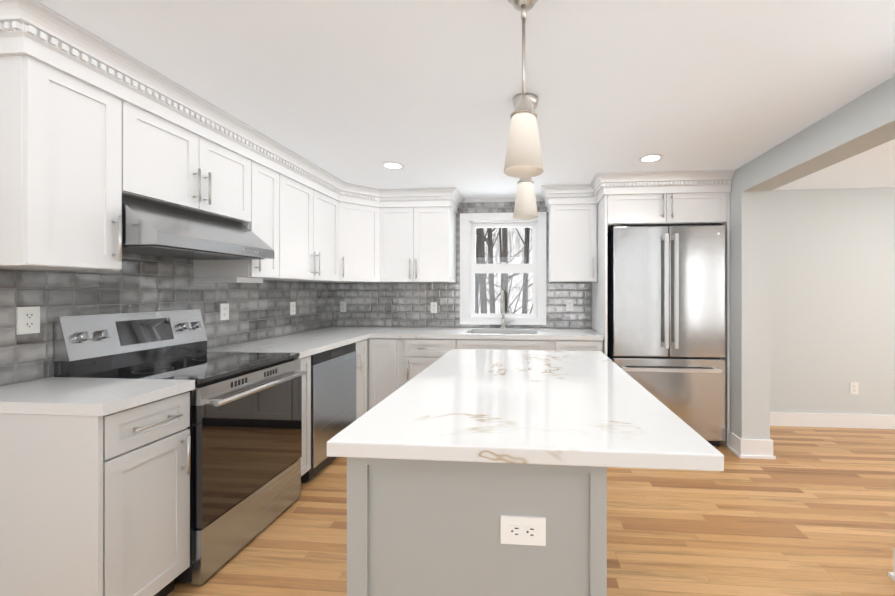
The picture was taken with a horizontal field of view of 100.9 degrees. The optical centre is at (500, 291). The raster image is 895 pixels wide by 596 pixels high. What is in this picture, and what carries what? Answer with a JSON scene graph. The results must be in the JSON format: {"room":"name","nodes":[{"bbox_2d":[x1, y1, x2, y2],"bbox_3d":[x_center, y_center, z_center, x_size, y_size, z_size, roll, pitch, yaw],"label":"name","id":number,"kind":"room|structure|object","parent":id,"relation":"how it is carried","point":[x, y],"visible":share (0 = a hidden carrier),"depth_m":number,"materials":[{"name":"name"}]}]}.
{"room":"kitchen","nodes":[
{"label":"kitchen","id":0,"kind":"room"},
{"bbox_2d":[0,253,333,385],"bbox_3d":[-2.159,0.159,0.496,0.108,2.280,7.250,0,0,5],"label":"wall","id":1,"kind":"structure","parent":0,"point":[147,283],"depth_m":2.04,"materials":[{"name":"grey tile"}]},
{"bbox_2d":[17,306,39,334],"bbox_3d":[-2.016,0.125,1.563,0.008,0.115,0.070,0,0,5],"label":"electrical outlet","id":2,"kind":"object","parent":1,"relation":"attached to","point":[28,320],"visible":1,"depth_m":1.56,"materials":[{"name":"white plastic"}]},
{"bbox_2d":[0,4,127,269],"bbox_3d":[-1.836,-0.535,1.440,0.398,0.890,0.297,0,0,5],"label":"upper cabinet","id":3,"kind":"object","parent":1,"relation":"attached to","point":[94,128],"depth_m":1.36,"materials":[{"name":"white wood"}]},
{"bbox_2d":[128,60,263,279],"bbox_3d":[-1.795,-0.535,1.952,0.398,0.890,0.850,0,0,5],"label":"upper cabinet","id":4,"kind":"object","parent":1,"relation":"attached to","point":[183,154],"depth_m":1.90,"materials":[{"name":"white wood"}]},
{"bbox_2d":[122,195,273,259],"bbox_3d":[-1.710,-0.311,1.945,0.551,0.235,0.720,0,0,5],"label":"range hood","id":5,"kind":"object","parent":4,"relation":"attached to","point":[149,228],"visible":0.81,"depth_m":1.79,"materials":[{"name":"silver metal"}]},
{"bbox_2d":[220,303,228,319],"bbox_3d":[-1.935,0.145,2.565,0.008,0.115,0.070,0,0,5],"label":"electrical outlet","id":6,"kind":"object","parent":1,"relation":"attached to","point":[224,311],"visible":1,"depth_m":2.56,"materials":[{"name":"white plastic"}]},
{"bbox_2d":[264,140,287,279],"bbox_3d":[-1.753,-0.535,2.475,0.398,0.890,0.320,0,0,5],"label":"upper cabinet","id":7,"kind":"object","parent":1,"relation":"attached to","point":[275,159],"depth_m":2.52,"materials":[{"name":"white wood"}]},
{"bbox_2d":[290,302,295,314],"bbox_3d":[-1.876,0.155,3.303,0.008,0.115,0.070,0,0,5],"label":"electrical outlet","id":8,"kind":"object","parent":1,"relation":"attached to","point":[292,308],"visible":1,"depth_m":3.29,"materials":[{"name":"white plastic"}]},
{"bbox_2d":[278,152,319,281],"bbox_3d":[-1.729,-0.534,2.774,0.398,0.890,0.519,0,0,5],"label":"upper cabinet","id":9,"kind":"object","parent":1,"relation":"attached to","point":[297,170],"depth_m":2.75,"materials":[{"name":"white wood"}]},
{"bbox_2d":[308,164,347,282],"bbox_3d":[-1.679,-0.534,3.164,0.435,0.890,0.503,0,0,5],"label":"upper cabinet","id":10,"kind":"object","parent":1,"relation":"attached to","point":[327,195],"depth_m":3.13,"materials":[{"name":"white wood"}]},
{"bbox_2d":[334,197,591,327],"bbox_3d":[0.121,0.160,3.896,4.110,2.280,0.108,0,0,5],"label":"wall","id":11,"kind":"structure","parent":0,"point":[388,304],"depth_m":3.90,"materials":[{"name":"grey tile"}]},
{"bbox_2d":[340,301,345,311],"bbox_3d":[-1.718,0.171,3.985,0.070,0.115,0.008,0,0,5],"label":"electrical outlet","id":12,"kind":"object","parent":11,"relation":"attached to","point":[342,306],"visible":1,"depth_m":3.98,"materials":[{"name":"white plastic"}]},
{"bbox_2d":[344,200,379,275],"bbox_3d":[-1.345,-0.488,3.484,0.289,0.677,0.298,0,0,5],"label":"upper cabinet","id":13,"kind":"object","parent":11,"relation":"attached to","point":[361,217],"depth_m":3.49,"materials":[{"name":"white wood"}]},
{"bbox_2d":[372,188,455,282],"bbox_3d":[-0.863,-0.534,3.733,0.739,0.890,0.386,0,0,5],"label":"upper cabinet","id":14,"kind":"object","parent":11,"relation":"attached to","point":[418,225],"depth_m":3.58,"materials":[{"name":"white wood"}]},
{"bbox_2d":[431,302,436,312],"bbox_3d":[-0.716,0.175,3.905,0.070,0.115,0.008,0,0,5],"label":"electrical outlet","id":15,"kind":"object","parent":11,"relation":"attached to","point":[433,307],"visible":1,"depth_m":3.90,"materials":[{"name":"white plastic"}]},
{"bbox_2d":[460,212,545,324],"bbox_3d":[0.022,-0.235,3.883,0.909,1.173,0.119,0,0,5],"label":"window","id":16,"kind":"structure","parent":11,"relation":"in","point":[470,223],"depth_m":3.87,"materials":[{"name":"white wood"}]},
{"bbox_2d":[566,300,572,310],"bbox_3d":[0.715,0.150,3.790,0.070,0.115,0.008,0,0,5],"label":"electrical outlet","id":17,"kind":"object","parent":11,"relation":"attached to","point":[569,305],"visible":1,"depth_m":3.79,"materials":[{"name":"white plastic"}]},
{"bbox_2d":[540,170,735,283],"bbox_3d":[1.152,-0.534,3.387,1.549,0.890,0.754,0,0,5],"label":"upper cabinet","id":18,"kind":"object","parent":11,"relation":"attached to","point":[581,217],"depth_m":3.11,"materials":[{"name":"white wood"}]},
{"bbox_2d":[36,0,894,198],"bbox_3d":[1.720,-1.011,0.135,7.900,0.060,7.350,0,0,5],"label":"ceiling","id":19,"kind":"structure","parent":0,"point":[360,92],"depth_m":1.67,"materials":[{"name":"white paint"}]},
{"bbox_2d":[381,162,404,169],"bbox_3d":[-0.840,-0.977,2.854,0.176,0.005,0.176,0,0,5],"label":"recessed light","id":20,"kind":"object","parent":19,"relation":"in","point":[393,165],"visible":1,"depth_m":2.85,"materials":[{"name":"white"}]},
{"bbox_2d":[504,0,543,177],"bbox_3d":[0.072,-0.679,1.160,0.132,0.602,0.132,0,0,5],"label":"pendant light","id":21,"kind":"object","parent":19,"relation":"hanging from","point":[523,158],"visible":1,"depth_m":1.13,"materials":[{"name":"white glass"}]},
{"bbox_2d":[513,93,538,219],"bbox_3d":[0.126,-0.678,1.873,0.132,0.602,0.132,0,0,5],"label":"pendant light","id":22,"kind":"object","parent":19,"relation":"hanging from","point":[525,207],"visible":0.65,"depth_m":1.83,"materials":[{"name":"white glass"}]},
{"bbox_2d":[638,154,663,162],"bbox_3d":[1.103,-0.977,2.698,0.176,0.005,0.176,0,0,5],"label":"recessed light","id":23,"kind":"object","parent":19,"relation":"in","point":[649,158],"visible":1,"depth_m":2.69,"materials":[{"name":"white"}]},
{"bbox_2d":[167,426,894,595],"bbox_3d":[1.720,1.329,0.135,7.900,0.060,7.350,0,0,5],"label":"floor","id":24,"kind":"structure","parent":0,"point":[808,511],"depth_m":1.99,"materials":[{"name":"brown wood"}]},
{"bbox_2d":[0,392,190,595],"bbox_3d":[-1.694,0.863,1.444,0.678,0.872,0.343,0,0,5],"label":"base cabinet","id":25,"kind":"object","parent":24,"relation":"on","point":[94,505],"depth_m":1.27,"materials":[{"name":"white wood"}]},
{"bbox_2d":[0,377,194,415],"bbox_3d":[-1.681,0.404,1.440,0.690,0.040,0.344,0,0,5],"label":"countertop","id":26,"kind":"structure","parent":25,"relation":"on","point":[75,396],"depth_m":1.37,"materials":[{"name":"stone"}]},
{"bbox_2d":[54,309,307,584],"bbox_3d":[-1.599,0.697,1.967,0.765,1.165,0.708,0,0,5],"label":"range","id":27,"kind":"object","parent":24,"relation":"on","point":[245,427],"visible":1,"depth_m":1.83,"materials":[{"name":"silver metal"}]},
{"bbox_2d":[301,343,355,482],"bbox_3d":[-1.571,0.866,2.795,0.672,0.868,0.612,0,0,5],"label":"dishwasher","id":28,"kind":"object","parent":24,"relation":"on","point":[333,392],"visible":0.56,"depth_m":2.66,"materials":[{"name":"silver metal"}]},
{"bbox_2d":[300,340,363,445],"bbox_3d":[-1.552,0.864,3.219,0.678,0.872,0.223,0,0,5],"label":"base cabinet","id":29,"kind":"object","parent":24,"relation":"on","point":[306,361],"depth_m":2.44,"materials":[{"name":"white wood"}]},
{"bbox_2d":[376,338,399,404],"bbox_3d":[-1.038,0.864,3.625,0.317,0.872,0.628,0,0,5],"label":"base cabinet","id":30,"kind":"object","parent":24,"relation":"on","point":[387,349],"depth_m":3.32,"materials":[{"name":"white wood"}]},
{"bbox_2d":[207,330,371,358],"bbox_3d":[-1.570,0.405,2.829,0.690,0.040,1.007,0,0,5],"label":"countertop","id":31,"kind":"structure","parent":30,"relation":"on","point":[312,342],"depth_m":2.74,"materials":[{"name":"stone"}]},
{"bbox_2d":[317,290,603,339],"bbox_3d":[-0.469,0.314,3.567,2.766,0.656,0.638,0,0,5],"label":"countertop","id":32,"kind":"structure","parent":30,"relation":"on","point":[502,332],"depth_m":3.41,"materials":[{"name":"stone"}]},
{"bbox_2d":[500,290,514,328],"bbox_3d":[0.063,0.186,3.697,0.151,0.399,0.218,0,0,5],"label":"faucet","id":33,"kind":"object","parent":32,"relation":"on","point":[502,305],"depth_m":3.76,"materials":[{"name":"silver metal"}]},
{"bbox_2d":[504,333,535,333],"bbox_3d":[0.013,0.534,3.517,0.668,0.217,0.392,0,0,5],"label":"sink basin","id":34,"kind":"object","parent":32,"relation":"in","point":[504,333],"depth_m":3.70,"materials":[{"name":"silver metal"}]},
{"bbox_2d":[400,338,475,386],"bbox_3d":[-0.595,0.864,3.589,0.572,0.872,0.628,0,0,5],"label":"base cabinet","id":35,"kind":"object","parent":24,"relation":"on","point":[416,355],"depth_m":3.29,"materials":[{"name":"white wood"}]},
{"bbox_2d":[347,457,606,595],"bbox_3d":[-0.032,0.862,1.661,0.708,0.875,1.452,0,0,5],"label":"kitchen island","id":36,"kind":"object","parent":24,"relation":"on","point":[423,527],"visible":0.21,"depth_m":0.95,"materials":[{"name":"grey painted wood"},{"name":"white quartz"}]},
{"bbox_2d":[501,515,545,545],"bbox_3d":[0.057,0.611,0.934,0.115,0.070,0.008,0,0,5],"label":"outlet","id":37,"kind":"object","parent":36,"relation":"attached to","point":[522,530],"visible":1,"depth_m":0.93,"materials":[{"name":"white plastic"}]},
{"bbox_2d":[327,349,723,470],"bbox_3d":[0.099,0.405,1.644,0.975,0.040,1.500,0,0,5],"label":"island countertop","id":38,"kind":"structure","parent":36,"relation":"on","point":[576,408],"depth_m":1.10,"materials":[{"name":"stone"}]},
{"bbox_2d":[536,340,602,351],"bbox_3d":[0.632,0.864,3.491,0.556,0.872,0.628,0,0,5],"label":"base cabinet","id":39,"kind":"object","parent":24,"relation":"on","point":[559,345],"depth_m":3.18,"materials":[{"name":"white wood"}]},
{"bbox_2d":[607,224,725,445],"bbox_3d":[1.420,0.371,3.336,0.906,1.858,0.717,0,0,5],"label":"fridge","id":40,"kind":"object","parent":24,"relation":"on","point":[666,316],"visible":0.92,"depth_m":3.03,"materials":[{"name":"silver metal"}]},
{"bbox_2d":[730,76,894,439],"bbox_3d":[1.779,0.159,0.180,0.210,2.280,7.250,0,0,5],"label":"wall","id":41,"kind":"structure","parent":0,"point":[862,123],"depth_m":2.86,"materials":[{"name":"white paint"}]},
{"bbox_2d":[730,431,775,458],"bbox_3d":[2.140,1.230,3.192,0.028,0.140,0.728,0,0,5],"label":"baseboard","id":42,"kind":"structure","parent":41,"relation":"attached to","point":[765,447],"depth_m":2.85,"materials":[{"name":"white wood"}]},
{"bbox_2d":[888,548,894,580],"bbox_3d":[1.575,1.229,-0.878,0.028,0.140,5.108,0,0,5],"label":"baseboard","id":43,"kind":"structure","parent":41,"relation":"attached to","point":[891,574],"depth_m":1.65,"materials":[{"name":"white wood"}]},
{"bbox_2d":[770,187,894,414],"bbox_3d":[4.055,0.160,3.534,3.790,2.280,0.200,0,0,5],"label":"wall","id":44,"kind":"structure","parent":0,"point":[832,294],"depth_m":3.50,"materials":[{"name":"white paint"}]},
{"bbox_2d":[770,412,894,428],"bbox_3d":[3.982,1.230,3.431,3.662,0.140,0.016,0,0,5],"label":"baseboard","id":45,"kind":"structure","parent":44,"relation":"attached to","point":[834,420],"depth_m":3.49,"materials":[{"name":"white wood"}]},
{"bbox_2d":[850,382,857,393],"bbox_3d":[3.364,0.925,3.485,0.070,0.115,0.008,0,0,5],"label":"outlet","id":46,"kind":"object","parent":44,"relation":"attached to","point":[853,387],"visible":1,"depth_m":3.48,"materials":[{"name":"white plastic"}]},
{"label":"outside","id":47,"kind":"structure","parent":0,"visible":0},
{"bbox_2d":[475,228,532,313],"bbox_3d":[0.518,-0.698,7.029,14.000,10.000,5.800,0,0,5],"label":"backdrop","id":48,"kind":"structure","parent":47,"point":[498,280],"depth_m":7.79,"materials":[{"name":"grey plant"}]}
]}

